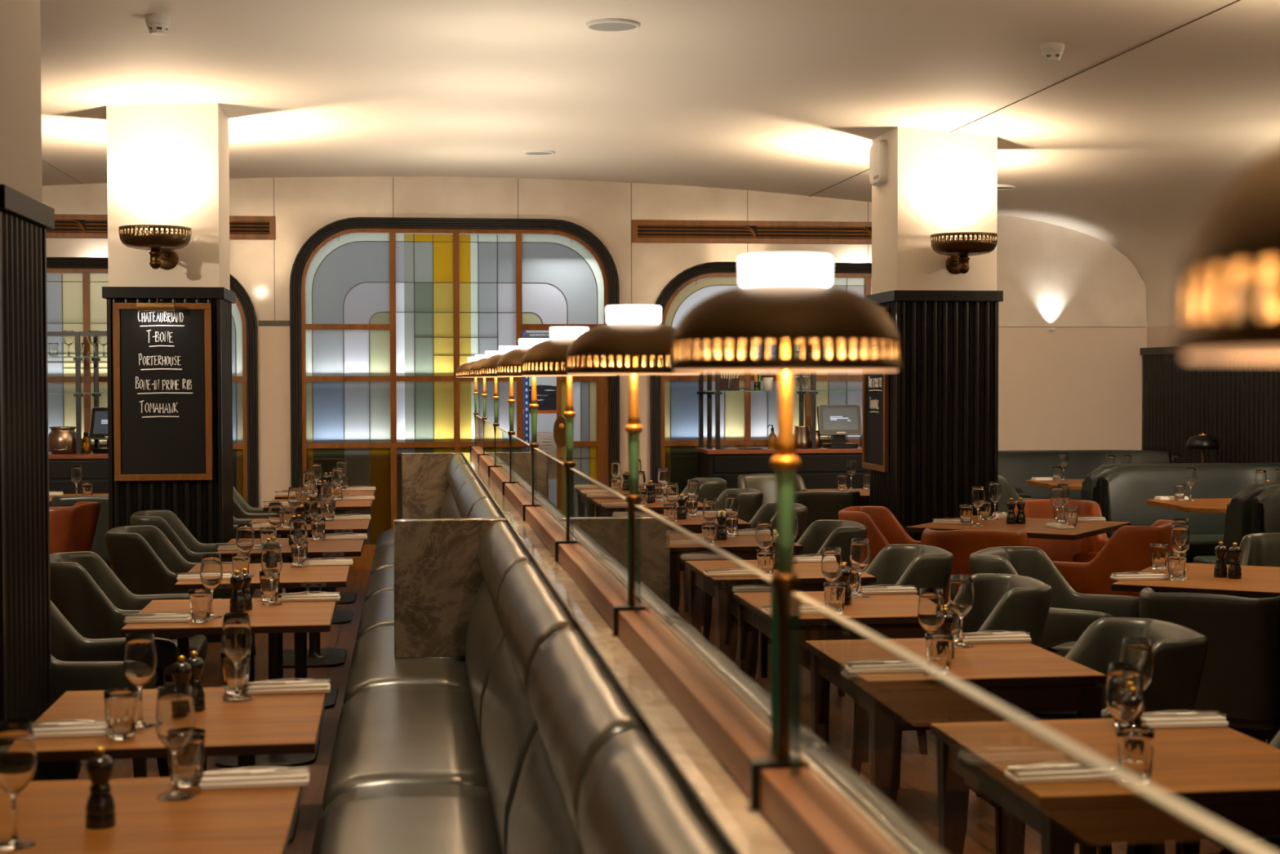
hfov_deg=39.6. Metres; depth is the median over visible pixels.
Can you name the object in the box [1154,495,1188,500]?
napkin
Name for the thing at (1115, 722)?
water tumbler
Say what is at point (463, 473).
cushion
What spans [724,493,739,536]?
wine glass
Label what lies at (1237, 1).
trim
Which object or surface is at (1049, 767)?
steak knife
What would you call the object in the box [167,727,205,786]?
water tumbler
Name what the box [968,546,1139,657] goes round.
armchair
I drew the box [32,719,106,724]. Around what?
fork
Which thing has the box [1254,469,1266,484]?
wine glass
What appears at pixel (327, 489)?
wine glass
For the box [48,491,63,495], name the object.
napkin
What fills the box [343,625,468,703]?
seat cushion
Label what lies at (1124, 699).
wine glass
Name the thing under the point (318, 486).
pepper mill
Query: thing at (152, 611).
fork
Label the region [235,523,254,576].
wine glass
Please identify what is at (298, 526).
wine glass
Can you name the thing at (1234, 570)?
pepper mill
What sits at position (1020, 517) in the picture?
pepper mill
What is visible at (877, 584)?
fork
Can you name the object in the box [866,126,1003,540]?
pillar
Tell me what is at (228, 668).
water tumbler
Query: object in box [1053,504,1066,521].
water tumbler
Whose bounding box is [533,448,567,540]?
glass screen
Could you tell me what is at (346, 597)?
dining table
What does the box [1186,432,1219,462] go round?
dome lamp
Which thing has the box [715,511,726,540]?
pepper mill
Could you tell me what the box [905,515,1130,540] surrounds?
square table
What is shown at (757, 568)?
steak knife
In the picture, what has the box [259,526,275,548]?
water tumbler
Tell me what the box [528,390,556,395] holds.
folded cloth
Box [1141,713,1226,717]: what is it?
steak knife
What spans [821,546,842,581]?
wine glass
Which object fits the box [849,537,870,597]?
wine glass
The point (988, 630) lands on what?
fork
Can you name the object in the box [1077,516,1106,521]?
napkin
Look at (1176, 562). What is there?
water tumbler
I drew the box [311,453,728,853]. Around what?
banquette
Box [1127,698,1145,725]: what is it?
pepper mill
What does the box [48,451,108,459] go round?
countertop
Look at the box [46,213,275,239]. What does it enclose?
air vent
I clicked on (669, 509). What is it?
water tumbler
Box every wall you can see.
[42,176,1146,507]
[106,233,862,435]
[1146,324,1177,347]
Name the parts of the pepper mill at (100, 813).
knob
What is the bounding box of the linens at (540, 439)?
[529,438,555,442]
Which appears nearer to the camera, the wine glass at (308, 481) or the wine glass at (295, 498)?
the wine glass at (295, 498)
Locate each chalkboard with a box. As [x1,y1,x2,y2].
[112,297,213,480]
[862,306,888,471]
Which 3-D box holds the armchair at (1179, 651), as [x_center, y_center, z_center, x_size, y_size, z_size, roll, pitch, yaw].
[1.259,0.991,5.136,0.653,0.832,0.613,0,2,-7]
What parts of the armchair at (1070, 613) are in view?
seat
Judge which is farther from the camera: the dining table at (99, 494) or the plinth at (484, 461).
the dining table at (99, 494)
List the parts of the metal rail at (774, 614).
pane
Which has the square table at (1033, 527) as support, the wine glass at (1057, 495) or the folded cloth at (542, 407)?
the wine glass at (1057, 495)
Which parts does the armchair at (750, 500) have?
seat frame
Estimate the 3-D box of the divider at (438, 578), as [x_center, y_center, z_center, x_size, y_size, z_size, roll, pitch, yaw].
[-0.741,0.628,6.962,0.441,0.536,0.070,0,2,-7]
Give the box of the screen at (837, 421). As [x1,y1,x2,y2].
[817,404,862,448]
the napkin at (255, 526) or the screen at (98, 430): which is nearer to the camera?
the napkin at (255, 526)
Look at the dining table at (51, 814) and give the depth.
3.23 m
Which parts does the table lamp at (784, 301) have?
stem, stem, lamp shade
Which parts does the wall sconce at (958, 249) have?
wall plate, stem, lamp shade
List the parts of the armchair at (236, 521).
seat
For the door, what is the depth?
14.66 m
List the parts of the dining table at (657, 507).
leg, leg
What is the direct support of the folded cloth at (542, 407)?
on the storage rack
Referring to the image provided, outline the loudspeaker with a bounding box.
[869,139,888,186]
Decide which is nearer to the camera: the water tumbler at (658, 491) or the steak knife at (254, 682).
the steak knife at (254, 682)
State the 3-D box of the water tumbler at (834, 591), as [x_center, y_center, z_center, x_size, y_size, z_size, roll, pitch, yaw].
[0.660,0.581,6.032,0.075,0.105,0.075,-1,2,-18]
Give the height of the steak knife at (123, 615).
0.005 m
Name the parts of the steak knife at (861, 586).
handle, blade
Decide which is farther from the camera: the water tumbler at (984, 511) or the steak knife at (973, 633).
the water tumbler at (984, 511)
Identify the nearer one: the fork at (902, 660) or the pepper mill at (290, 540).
the fork at (902, 660)
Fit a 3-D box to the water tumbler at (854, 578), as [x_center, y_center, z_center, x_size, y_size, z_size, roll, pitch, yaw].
[0.777,0.565,6.586,0.075,0.105,0.075,-1,2,-30]
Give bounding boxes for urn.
[48,426,75,453]
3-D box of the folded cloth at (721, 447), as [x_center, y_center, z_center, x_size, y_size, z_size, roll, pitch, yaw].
[0.807,0.164,14.250,0.340,0.032,0.181,0,2,-7]
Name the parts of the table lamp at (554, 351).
lamp shade, stem, stem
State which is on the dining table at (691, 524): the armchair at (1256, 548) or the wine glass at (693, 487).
the wine glass at (693, 487)
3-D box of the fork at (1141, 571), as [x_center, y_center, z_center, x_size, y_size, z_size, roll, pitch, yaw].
[1.983,0.577,7.063,0.200,0.008,0.023,0,2,-5]
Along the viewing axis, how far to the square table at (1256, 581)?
6.90 m
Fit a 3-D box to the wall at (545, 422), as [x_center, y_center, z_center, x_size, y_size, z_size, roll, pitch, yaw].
[-1.550,-0.484,15.925,11.200,3.400,2.600,0,2,-7]
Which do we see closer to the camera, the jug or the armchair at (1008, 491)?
the armchair at (1008, 491)
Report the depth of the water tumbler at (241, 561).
7.06 m
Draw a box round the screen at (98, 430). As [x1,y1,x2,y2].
[88,407,107,453]
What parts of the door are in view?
handle plate, knob, stained glass, frame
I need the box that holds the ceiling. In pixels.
[40,0,1279,327]
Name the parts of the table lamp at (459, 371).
lamp shade, stem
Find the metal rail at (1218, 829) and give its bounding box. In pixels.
[790,592,1275,853]
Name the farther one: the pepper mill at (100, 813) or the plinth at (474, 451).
the plinth at (474, 451)
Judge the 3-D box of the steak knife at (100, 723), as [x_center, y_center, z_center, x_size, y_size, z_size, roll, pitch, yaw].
[-1.298,0.669,3.994,0.220,0.005,0.017,0,2,-10]
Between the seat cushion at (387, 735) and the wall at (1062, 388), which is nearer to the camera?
the seat cushion at (387, 735)
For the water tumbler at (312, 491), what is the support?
on the dining table at (346, 597)
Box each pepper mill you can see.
[84,746,115,829]
[171,655,191,684]
[184,650,205,711]
[229,569,244,612]
[239,568,252,610]
[262,537,273,544]
[269,536,279,543]
[288,515,295,545]
[303,497,311,524]
[315,480,321,497]
[322,472,329,482]
[328,471,333,483]
[622,470,629,490]
[645,480,653,503]
[649,480,655,502]
[676,493,685,519]
[679,493,686,518]
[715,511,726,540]
[717,510,727,538]
[772,534,777,569]
[838,564,850,604]
[842,561,852,602]
[938,604,954,648]
[938,608,954,658]
[1006,497,1016,524]
[1016,497,1026,524]
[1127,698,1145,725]
[1213,541,1227,577]
[1227,542,1241,578]
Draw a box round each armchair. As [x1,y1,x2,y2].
[30,760,82,781]
[48,501,100,554]
[49,551,207,687]
[50,600,179,777]
[51,494,109,566]
[104,524,232,599]
[129,509,257,654]
[233,486,297,593]
[233,516,282,563]
[679,477,726,503]
[680,488,763,570]
[688,502,808,644]
[729,520,867,696]
[737,473,806,505]
[794,489,860,533]
[800,543,953,754]
[838,506,920,572]
[850,573,1053,804]
[920,528,1027,604]
[946,617,1208,853]
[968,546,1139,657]
[998,472,1050,512]
[1013,498,1109,561]
[1052,519,1174,596]
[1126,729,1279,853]
[1138,586,1279,744]
[1239,532,1279,566]
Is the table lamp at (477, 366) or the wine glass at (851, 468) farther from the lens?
the wine glass at (851, 468)
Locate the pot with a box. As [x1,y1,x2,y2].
[753,372,760,389]
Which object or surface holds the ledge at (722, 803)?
on the floor
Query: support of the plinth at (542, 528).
on the ledge at (722, 803)
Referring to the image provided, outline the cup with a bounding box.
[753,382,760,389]
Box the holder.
[763,377,773,390]
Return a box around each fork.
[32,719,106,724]
[134,611,190,613]
[206,766,309,772]
[250,678,329,682]
[288,591,339,593]
[316,556,353,559]
[333,532,367,533]
[715,567,745,568]
[850,658,907,662]
[867,584,915,586]
[964,630,1026,633]
[1013,760,1089,767]
[1125,570,1164,573]
[1142,710,1221,713]
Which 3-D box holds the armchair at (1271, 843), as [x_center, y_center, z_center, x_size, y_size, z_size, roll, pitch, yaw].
[1.426,1.026,3.839,0.653,0.832,0.613,0,2,-8]
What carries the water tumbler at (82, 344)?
on the shelf unit at (77, 358)
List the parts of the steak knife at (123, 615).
handle, blade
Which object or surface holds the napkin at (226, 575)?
on the dining table at (331, 575)
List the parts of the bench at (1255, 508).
seat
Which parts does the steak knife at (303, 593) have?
handle, blade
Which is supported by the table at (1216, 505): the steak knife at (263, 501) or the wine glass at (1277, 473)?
the wine glass at (1277, 473)
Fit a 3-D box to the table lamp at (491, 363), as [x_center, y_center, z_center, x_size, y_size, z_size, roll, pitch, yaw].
[-0.608,-0.031,8.411,0.294,0.704,0.294,-1,2,-16]
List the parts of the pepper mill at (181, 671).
knob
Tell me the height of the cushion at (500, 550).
0.600 m
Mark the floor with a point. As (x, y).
(917, 794)
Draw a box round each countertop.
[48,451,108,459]
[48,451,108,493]
[695,445,862,454]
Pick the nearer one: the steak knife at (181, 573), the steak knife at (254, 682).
the steak knife at (254, 682)
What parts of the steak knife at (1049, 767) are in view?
handle, blade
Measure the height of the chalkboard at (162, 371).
1.068 m
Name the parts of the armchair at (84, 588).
seat frame, leg, seat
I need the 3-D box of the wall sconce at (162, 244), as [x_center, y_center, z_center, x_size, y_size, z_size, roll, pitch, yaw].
[-2.771,-1.021,10.180,0.400,0.234,0.450,0,2,-7]
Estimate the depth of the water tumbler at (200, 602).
5.83 m
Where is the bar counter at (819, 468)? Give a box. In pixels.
[695,445,869,488]
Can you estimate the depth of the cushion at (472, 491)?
8.98 m
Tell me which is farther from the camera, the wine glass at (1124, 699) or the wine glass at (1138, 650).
the wine glass at (1138, 650)
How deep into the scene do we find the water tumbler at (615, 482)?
12.38 m
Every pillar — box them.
[0,0,54,723]
[102,102,235,642]
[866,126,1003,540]
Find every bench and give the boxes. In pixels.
[998,449,1169,499]
[1080,462,1279,563]
[1193,482,1279,564]
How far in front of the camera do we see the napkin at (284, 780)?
3.48 m
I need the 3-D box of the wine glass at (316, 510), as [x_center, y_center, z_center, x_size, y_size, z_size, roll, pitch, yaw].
[-1.599,0.456,8.795,0.074,0.212,0.074,0,2,12]
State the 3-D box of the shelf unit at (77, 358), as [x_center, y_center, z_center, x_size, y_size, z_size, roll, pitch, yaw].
[-4.946,-0.265,13.726,2.300,0.934,0.404,0,2,-7]
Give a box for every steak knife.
[32,722,106,727]
[122,613,190,616]
[175,572,231,574]
[196,770,311,776]
[216,543,261,545]
[241,522,269,524]
[246,680,332,684]
[262,501,288,502]
[279,592,341,595]
[302,558,354,559]
[323,533,364,534]
[333,514,371,515]
[342,495,372,496]
[669,538,693,540]
[704,568,757,570]
[736,528,777,530]
[762,604,825,607]
[793,555,822,556]
[846,661,910,664]
[861,586,917,587]
[962,632,1029,635]
[1009,765,1094,771]
[1112,572,1166,574]
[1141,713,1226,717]
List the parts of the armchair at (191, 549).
seat, leg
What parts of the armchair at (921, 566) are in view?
seat, seat frame, leg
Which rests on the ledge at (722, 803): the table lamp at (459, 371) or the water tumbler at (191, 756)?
the table lamp at (459, 371)
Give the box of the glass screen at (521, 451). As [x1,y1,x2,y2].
[511,435,532,503]
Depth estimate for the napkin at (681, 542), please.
8.53 m
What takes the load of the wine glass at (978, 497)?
on the square table at (1033, 527)
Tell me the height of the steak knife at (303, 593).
0.005 m
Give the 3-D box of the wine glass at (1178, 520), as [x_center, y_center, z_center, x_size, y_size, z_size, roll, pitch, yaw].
[2.247,0.487,7.394,0.074,0.212,0.074,0,2,12]
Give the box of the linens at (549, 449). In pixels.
[537,447,556,451]
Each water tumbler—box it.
[48,342,58,356]
[74,342,84,356]
[81,482,93,495]
[103,688,138,739]
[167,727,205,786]
[188,588,211,622]
[220,650,250,694]
[231,552,250,575]
[258,570,279,600]
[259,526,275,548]
[282,507,295,528]
[290,539,307,564]
[299,488,308,506]
[304,483,315,495]
[310,517,325,539]
[323,500,335,519]
[333,483,342,499]
[342,475,349,489]
[610,477,621,493]
[638,488,648,506]
[653,483,664,500]
[663,503,676,523]
[685,496,697,515]
[701,522,716,545]
[724,513,738,534]
[756,548,774,576]
[792,372,799,377]
[792,377,800,390]
[795,351,800,357]
[800,377,810,390]
[801,372,809,377]
[823,581,845,613]
[836,475,847,489]
[845,564,858,594]
[862,474,869,489]
[924,632,952,673]
[937,604,959,641]
[959,504,973,524]
[978,500,991,519]
[1052,466,1062,480]
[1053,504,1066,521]
[1064,506,1078,527]
[1113,717,1119,726]
[1115,725,1155,783]
[1149,542,1168,569]
[1167,552,1186,581]
[1173,484,1185,500]
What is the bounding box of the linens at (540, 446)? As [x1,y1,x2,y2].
[537,444,556,448]
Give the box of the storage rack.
[522,330,556,444]
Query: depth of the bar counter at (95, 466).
13.49 m
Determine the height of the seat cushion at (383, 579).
0.144 m
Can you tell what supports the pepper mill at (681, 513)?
on the dining table at (691, 524)
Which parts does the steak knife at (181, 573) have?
handle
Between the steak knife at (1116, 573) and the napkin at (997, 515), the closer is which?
the steak knife at (1116, 573)
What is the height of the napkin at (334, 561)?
0.021 m
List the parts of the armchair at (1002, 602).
leg, leg, seat, seat frame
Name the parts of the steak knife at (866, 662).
handle, blade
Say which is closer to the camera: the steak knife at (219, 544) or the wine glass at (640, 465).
the steak knife at (219, 544)
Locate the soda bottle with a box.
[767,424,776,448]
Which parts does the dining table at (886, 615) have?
leg, leg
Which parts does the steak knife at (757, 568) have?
handle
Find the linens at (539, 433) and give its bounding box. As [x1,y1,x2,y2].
[530,431,553,435]
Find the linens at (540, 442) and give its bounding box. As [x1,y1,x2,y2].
[529,441,556,444]
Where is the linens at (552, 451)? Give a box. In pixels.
[543,450,556,453]
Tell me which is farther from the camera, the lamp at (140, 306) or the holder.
the holder
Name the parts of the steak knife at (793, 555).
handle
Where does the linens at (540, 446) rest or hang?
on the linens at (549, 449)
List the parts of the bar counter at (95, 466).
drawer, drawer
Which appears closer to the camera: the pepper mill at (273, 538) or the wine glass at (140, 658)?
the wine glass at (140, 658)
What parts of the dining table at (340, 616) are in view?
plate, plate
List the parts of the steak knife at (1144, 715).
handle, blade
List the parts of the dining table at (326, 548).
plate, plate, latch plate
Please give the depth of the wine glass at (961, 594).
5.26 m
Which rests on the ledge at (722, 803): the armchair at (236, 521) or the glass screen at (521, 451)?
the glass screen at (521, 451)
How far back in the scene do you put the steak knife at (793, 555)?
7.74 m
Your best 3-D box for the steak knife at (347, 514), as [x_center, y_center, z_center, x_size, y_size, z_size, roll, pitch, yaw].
[-1.638,0.502,10.119,0.220,0.005,0.017,0,2,-10]
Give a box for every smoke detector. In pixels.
[145,14,170,35]
[1040,42,1064,62]
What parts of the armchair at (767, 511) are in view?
leg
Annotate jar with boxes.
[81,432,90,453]
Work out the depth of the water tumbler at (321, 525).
8.86 m
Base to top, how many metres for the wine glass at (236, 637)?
0.212 m
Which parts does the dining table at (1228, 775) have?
leg, leg, leg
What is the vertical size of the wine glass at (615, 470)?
0.212 m
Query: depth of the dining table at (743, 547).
8.45 m
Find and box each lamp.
[136,302,174,311]
[455,357,478,453]
[461,354,487,463]
[469,351,499,476]
[480,345,541,494]
[495,337,566,520]
[520,326,616,561]
[564,305,702,635]
[669,253,902,809]
[1171,145,1279,361]
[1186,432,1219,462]
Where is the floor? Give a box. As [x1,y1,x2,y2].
[77,569,1267,853]
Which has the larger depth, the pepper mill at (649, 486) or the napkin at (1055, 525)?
the pepper mill at (649, 486)
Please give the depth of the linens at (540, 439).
15.18 m
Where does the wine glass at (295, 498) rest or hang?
on the dining table at (317, 656)
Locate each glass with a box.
[0,719,36,850]
[61,330,75,356]
[71,466,82,495]
[87,330,101,356]
[99,330,106,356]
[123,631,156,728]
[155,684,195,800]
[200,553,222,618]
[221,612,252,700]
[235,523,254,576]
[261,543,282,604]
[267,502,284,547]
[288,486,302,510]
[289,516,307,567]
[302,471,315,501]
[308,497,324,541]
[311,463,321,494]
[320,482,333,520]
[331,467,343,500]
[336,461,346,491]
[610,461,621,477]
[638,471,645,488]
[639,458,641,471]
[657,467,669,501]
[666,482,679,521]
[686,479,699,516]
[702,497,717,542]
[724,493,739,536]
[755,520,773,549]
[792,514,798,564]
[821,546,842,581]
[845,459,856,489]
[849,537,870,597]
[917,587,944,632]
[948,573,973,648]
[971,485,985,525]
[988,481,1001,519]
[1050,485,1064,521]
[1057,484,1070,522]
[1058,452,1068,479]
[1105,455,1115,464]
[1105,662,1143,767]
[1120,636,1154,690]
[1121,454,1132,463]
[1170,517,1189,569]
[1170,524,1190,578]
[1171,454,1182,462]
[1184,467,1196,500]
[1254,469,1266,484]
[1273,468,1279,482]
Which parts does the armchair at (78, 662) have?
leg, leg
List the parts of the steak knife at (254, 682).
handle, blade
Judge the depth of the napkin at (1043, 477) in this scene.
13.81 m
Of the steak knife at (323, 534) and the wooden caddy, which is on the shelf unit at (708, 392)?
the wooden caddy
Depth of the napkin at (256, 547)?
8.31 m
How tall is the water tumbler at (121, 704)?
0.105 m
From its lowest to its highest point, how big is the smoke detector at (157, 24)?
0.085 m
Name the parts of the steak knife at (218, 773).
handle, blade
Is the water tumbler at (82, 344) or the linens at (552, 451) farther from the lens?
the linens at (552, 451)
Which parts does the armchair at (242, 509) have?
leg, leg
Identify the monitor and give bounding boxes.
[89,408,107,439]
[817,404,861,435]
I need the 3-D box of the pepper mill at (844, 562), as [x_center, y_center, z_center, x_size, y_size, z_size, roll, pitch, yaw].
[0.731,0.553,6.350,0.053,0.142,0.053,0,2,-7]
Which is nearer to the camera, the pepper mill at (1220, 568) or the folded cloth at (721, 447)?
the pepper mill at (1220, 568)
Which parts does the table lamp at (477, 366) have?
lamp shade, stem, stem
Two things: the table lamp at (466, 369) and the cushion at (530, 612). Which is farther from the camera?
the table lamp at (466, 369)
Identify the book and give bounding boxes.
[523,332,549,337]
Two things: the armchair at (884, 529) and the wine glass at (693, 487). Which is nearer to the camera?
the armchair at (884, 529)
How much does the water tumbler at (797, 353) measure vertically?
0.105 m
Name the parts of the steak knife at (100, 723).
handle, blade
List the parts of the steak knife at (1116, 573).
handle, blade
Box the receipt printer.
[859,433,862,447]
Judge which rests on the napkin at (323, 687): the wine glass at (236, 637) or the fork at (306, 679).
the fork at (306, 679)
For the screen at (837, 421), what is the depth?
14.49 m
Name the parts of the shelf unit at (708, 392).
post, post, post, glass shelf, post, post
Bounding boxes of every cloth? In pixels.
[528,384,556,390]
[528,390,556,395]
[528,394,556,399]
[528,400,556,405]
[528,404,556,410]
[720,444,762,448]
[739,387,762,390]
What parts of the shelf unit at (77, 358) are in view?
rail, glass shelf, post, glass shelf, post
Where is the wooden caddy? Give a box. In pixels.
[720,372,739,391]
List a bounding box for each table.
[0,777,303,853]
[34,687,327,772]
[48,493,108,506]
[120,597,337,844]
[174,562,351,768]
[215,537,364,708]
[250,519,370,667]
[263,498,373,623]
[274,489,375,604]
[609,487,666,496]
[640,499,704,626]
[640,514,751,533]
[669,533,802,677]
[684,560,875,762]
[733,591,966,789]
[802,488,869,506]
[804,637,1106,853]
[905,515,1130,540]
[930,718,1279,853]
[1026,479,1084,489]
[1111,561,1279,742]
[1146,497,1231,513]
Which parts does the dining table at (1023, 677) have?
leg, leg, leg, leg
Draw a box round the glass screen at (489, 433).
[484,419,494,465]
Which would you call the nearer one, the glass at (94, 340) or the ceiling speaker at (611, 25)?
the ceiling speaker at (611, 25)
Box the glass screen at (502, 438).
[495,426,510,480]
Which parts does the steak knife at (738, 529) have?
handle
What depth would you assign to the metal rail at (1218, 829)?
1.48 m
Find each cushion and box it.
[311,783,501,853]
[322,684,487,810]
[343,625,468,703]
[355,589,394,640]
[364,565,394,602]
[369,544,393,575]
[374,528,393,552]
[440,453,467,518]
[447,463,477,518]
[457,478,489,518]
[463,497,503,657]
[465,520,532,741]
[480,560,577,853]
[506,626,645,853]
[577,728,728,853]
[640,582,684,621]
[668,617,834,752]
[807,746,951,853]
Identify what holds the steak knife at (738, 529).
on the napkin at (739, 532)
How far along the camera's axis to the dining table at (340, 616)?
11.36 m
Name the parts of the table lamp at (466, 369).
lamp shade, stem, stem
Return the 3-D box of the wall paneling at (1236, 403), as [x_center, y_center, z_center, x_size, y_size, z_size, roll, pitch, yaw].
[5.129,0.392,9.043,0.060,1.800,12.599,0,2,-7]
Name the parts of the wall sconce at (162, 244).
lamp shade, stem, arm, wall plate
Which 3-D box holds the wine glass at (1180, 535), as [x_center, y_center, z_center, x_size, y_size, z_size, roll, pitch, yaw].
[2.147,0.496,7.069,0.074,0.212,0.074,0,2,12]
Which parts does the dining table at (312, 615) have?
plate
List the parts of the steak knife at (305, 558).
handle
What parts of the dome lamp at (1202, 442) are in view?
stem, lamp shade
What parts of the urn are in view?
handle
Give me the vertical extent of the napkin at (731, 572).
0.021 m
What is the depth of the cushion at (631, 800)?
2.46 m
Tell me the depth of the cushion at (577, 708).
3.36 m
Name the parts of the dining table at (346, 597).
plate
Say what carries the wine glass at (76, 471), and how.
on the dining table
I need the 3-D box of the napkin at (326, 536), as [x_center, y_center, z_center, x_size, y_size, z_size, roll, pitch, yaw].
[-1.470,0.548,8.892,0.210,0.021,0.085,0,2,-8]
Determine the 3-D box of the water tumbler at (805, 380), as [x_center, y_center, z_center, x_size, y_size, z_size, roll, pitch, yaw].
[1.348,-0.350,14.457,0.075,0.105,0.075,0,2,-7]
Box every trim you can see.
[41,0,1241,196]
[257,177,1146,327]
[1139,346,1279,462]
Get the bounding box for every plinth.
[471,446,482,460]
[479,455,493,474]
[489,466,507,491]
[504,483,529,515]
[525,506,564,556]
[558,543,649,628]
[617,609,810,798]
[760,767,904,853]
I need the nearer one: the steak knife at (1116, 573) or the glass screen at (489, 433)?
the steak knife at (1116, 573)
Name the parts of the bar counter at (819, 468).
drawer, drawer, drawer, drawer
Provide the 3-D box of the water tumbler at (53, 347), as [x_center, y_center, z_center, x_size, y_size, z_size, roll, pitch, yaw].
[-4.512,-0.593,13.674,0.075,0.105,0.075,0,2,-7]
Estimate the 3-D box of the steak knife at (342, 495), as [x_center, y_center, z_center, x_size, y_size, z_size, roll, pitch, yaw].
[-1.866,0.457,11.785,0.220,0.005,0.017,0,2,-6]
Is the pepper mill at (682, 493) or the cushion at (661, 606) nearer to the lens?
the cushion at (661, 606)
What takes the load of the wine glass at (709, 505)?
on the dining table at (743, 547)
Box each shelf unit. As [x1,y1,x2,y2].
[47,331,107,453]
[697,343,862,448]
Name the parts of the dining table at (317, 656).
plate, latch plate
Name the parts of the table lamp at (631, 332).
lamp shade, stem, stem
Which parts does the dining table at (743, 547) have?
leg, leg, leg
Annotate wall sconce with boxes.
[118,224,191,270]
[930,231,997,274]
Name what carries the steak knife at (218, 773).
on the napkin at (284, 780)
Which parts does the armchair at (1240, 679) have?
seat frame, seat, leg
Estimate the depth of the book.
15.13 m
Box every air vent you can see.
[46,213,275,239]
[631,219,871,244]
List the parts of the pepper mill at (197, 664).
knob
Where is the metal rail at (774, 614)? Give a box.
[634,504,778,755]
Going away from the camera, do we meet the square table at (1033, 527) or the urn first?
the square table at (1033, 527)
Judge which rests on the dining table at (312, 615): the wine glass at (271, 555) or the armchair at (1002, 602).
the wine glass at (271, 555)
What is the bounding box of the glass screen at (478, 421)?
[475,414,483,453]
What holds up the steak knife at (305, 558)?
on the napkin at (334, 561)
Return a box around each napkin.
[32,721,107,738]
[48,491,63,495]
[123,613,191,622]
[176,573,231,580]
[199,768,309,790]
[217,544,262,550]
[245,680,330,694]
[253,523,283,528]
[263,502,288,506]
[275,492,288,495]
[280,592,340,601]
[302,558,353,565]
[324,533,367,539]
[333,515,370,519]
[342,495,374,499]
[346,486,375,490]
[669,539,702,545]
[696,511,725,515]
[703,569,756,576]
[737,529,777,534]
[761,604,822,614]
[793,555,822,562]
[844,660,926,673]
[857,586,917,594]
[933,519,973,524]
[958,631,1031,643]
[991,511,1007,518]
[1004,763,1117,784]
[1031,476,1053,480]
[1045,522,1074,528]
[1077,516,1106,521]
[1110,572,1168,580]
[1141,711,1228,728]
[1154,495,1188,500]
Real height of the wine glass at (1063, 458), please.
0.212 m
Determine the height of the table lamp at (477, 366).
0.704 m
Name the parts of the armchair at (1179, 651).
leg, seat, seat frame, leg, leg, leg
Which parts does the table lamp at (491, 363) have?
lamp shade, stem, stem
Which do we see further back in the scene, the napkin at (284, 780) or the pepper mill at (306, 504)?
the pepper mill at (306, 504)
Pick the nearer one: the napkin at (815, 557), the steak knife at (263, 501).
the napkin at (815, 557)
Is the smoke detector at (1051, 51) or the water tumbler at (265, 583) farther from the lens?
the smoke detector at (1051, 51)
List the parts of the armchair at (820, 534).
seat, leg, leg, leg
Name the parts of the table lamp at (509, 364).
lamp shade, stem, stem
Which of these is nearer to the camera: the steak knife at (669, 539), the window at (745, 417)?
the steak knife at (669, 539)
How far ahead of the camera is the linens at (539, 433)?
15.18 m
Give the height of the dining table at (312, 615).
0.750 m
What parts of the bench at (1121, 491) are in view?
seat, seat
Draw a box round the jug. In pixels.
[810,430,821,448]
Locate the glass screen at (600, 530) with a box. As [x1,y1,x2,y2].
[568,467,630,604]
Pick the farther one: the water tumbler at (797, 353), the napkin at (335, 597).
the water tumbler at (797, 353)
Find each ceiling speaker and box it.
[523,149,555,155]
[586,18,639,32]
[996,184,1015,190]
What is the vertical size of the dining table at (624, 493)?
0.750 m
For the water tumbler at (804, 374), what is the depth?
14.43 m
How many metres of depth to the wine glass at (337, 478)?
11.68 m
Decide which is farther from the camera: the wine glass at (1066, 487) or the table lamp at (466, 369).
the table lamp at (466, 369)
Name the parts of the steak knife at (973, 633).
handle, blade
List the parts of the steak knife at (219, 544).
handle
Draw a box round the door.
[520,324,605,484]
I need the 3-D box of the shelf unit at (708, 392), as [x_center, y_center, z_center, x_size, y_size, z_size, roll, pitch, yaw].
[1.537,-0.300,14.553,2.110,0.934,0.420,0,2,-7]
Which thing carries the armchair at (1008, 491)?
on the floor
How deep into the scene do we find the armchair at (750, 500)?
11.24 m
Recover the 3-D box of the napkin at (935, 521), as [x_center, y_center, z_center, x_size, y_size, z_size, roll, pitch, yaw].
[1.719,0.518,9.768,0.210,0.021,0.085,0,2,21]
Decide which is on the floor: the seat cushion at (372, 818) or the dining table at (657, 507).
the dining table at (657, 507)
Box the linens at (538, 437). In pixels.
[529,435,554,439]
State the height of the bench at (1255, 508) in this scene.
0.940 m
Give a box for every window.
[46,257,258,507]
[289,217,619,569]
[649,262,871,494]
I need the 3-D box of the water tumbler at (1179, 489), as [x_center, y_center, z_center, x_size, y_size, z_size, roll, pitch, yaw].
[3.498,0.424,11.527,0.075,0.105,0.075,0,2,-7]
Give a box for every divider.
[393,517,506,657]
[401,452,461,519]
[640,515,670,606]
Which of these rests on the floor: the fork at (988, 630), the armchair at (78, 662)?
the armchair at (78, 662)
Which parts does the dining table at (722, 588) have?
leg, leg, leg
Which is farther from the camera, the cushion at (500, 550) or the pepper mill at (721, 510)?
the pepper mill at (721, 510)
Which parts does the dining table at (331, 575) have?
latch plate, plate, latch plate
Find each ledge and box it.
[461,452,918,853]
[640,582,951,853]
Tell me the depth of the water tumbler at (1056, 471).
13.76 m
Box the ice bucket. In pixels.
[794,426,810,448]

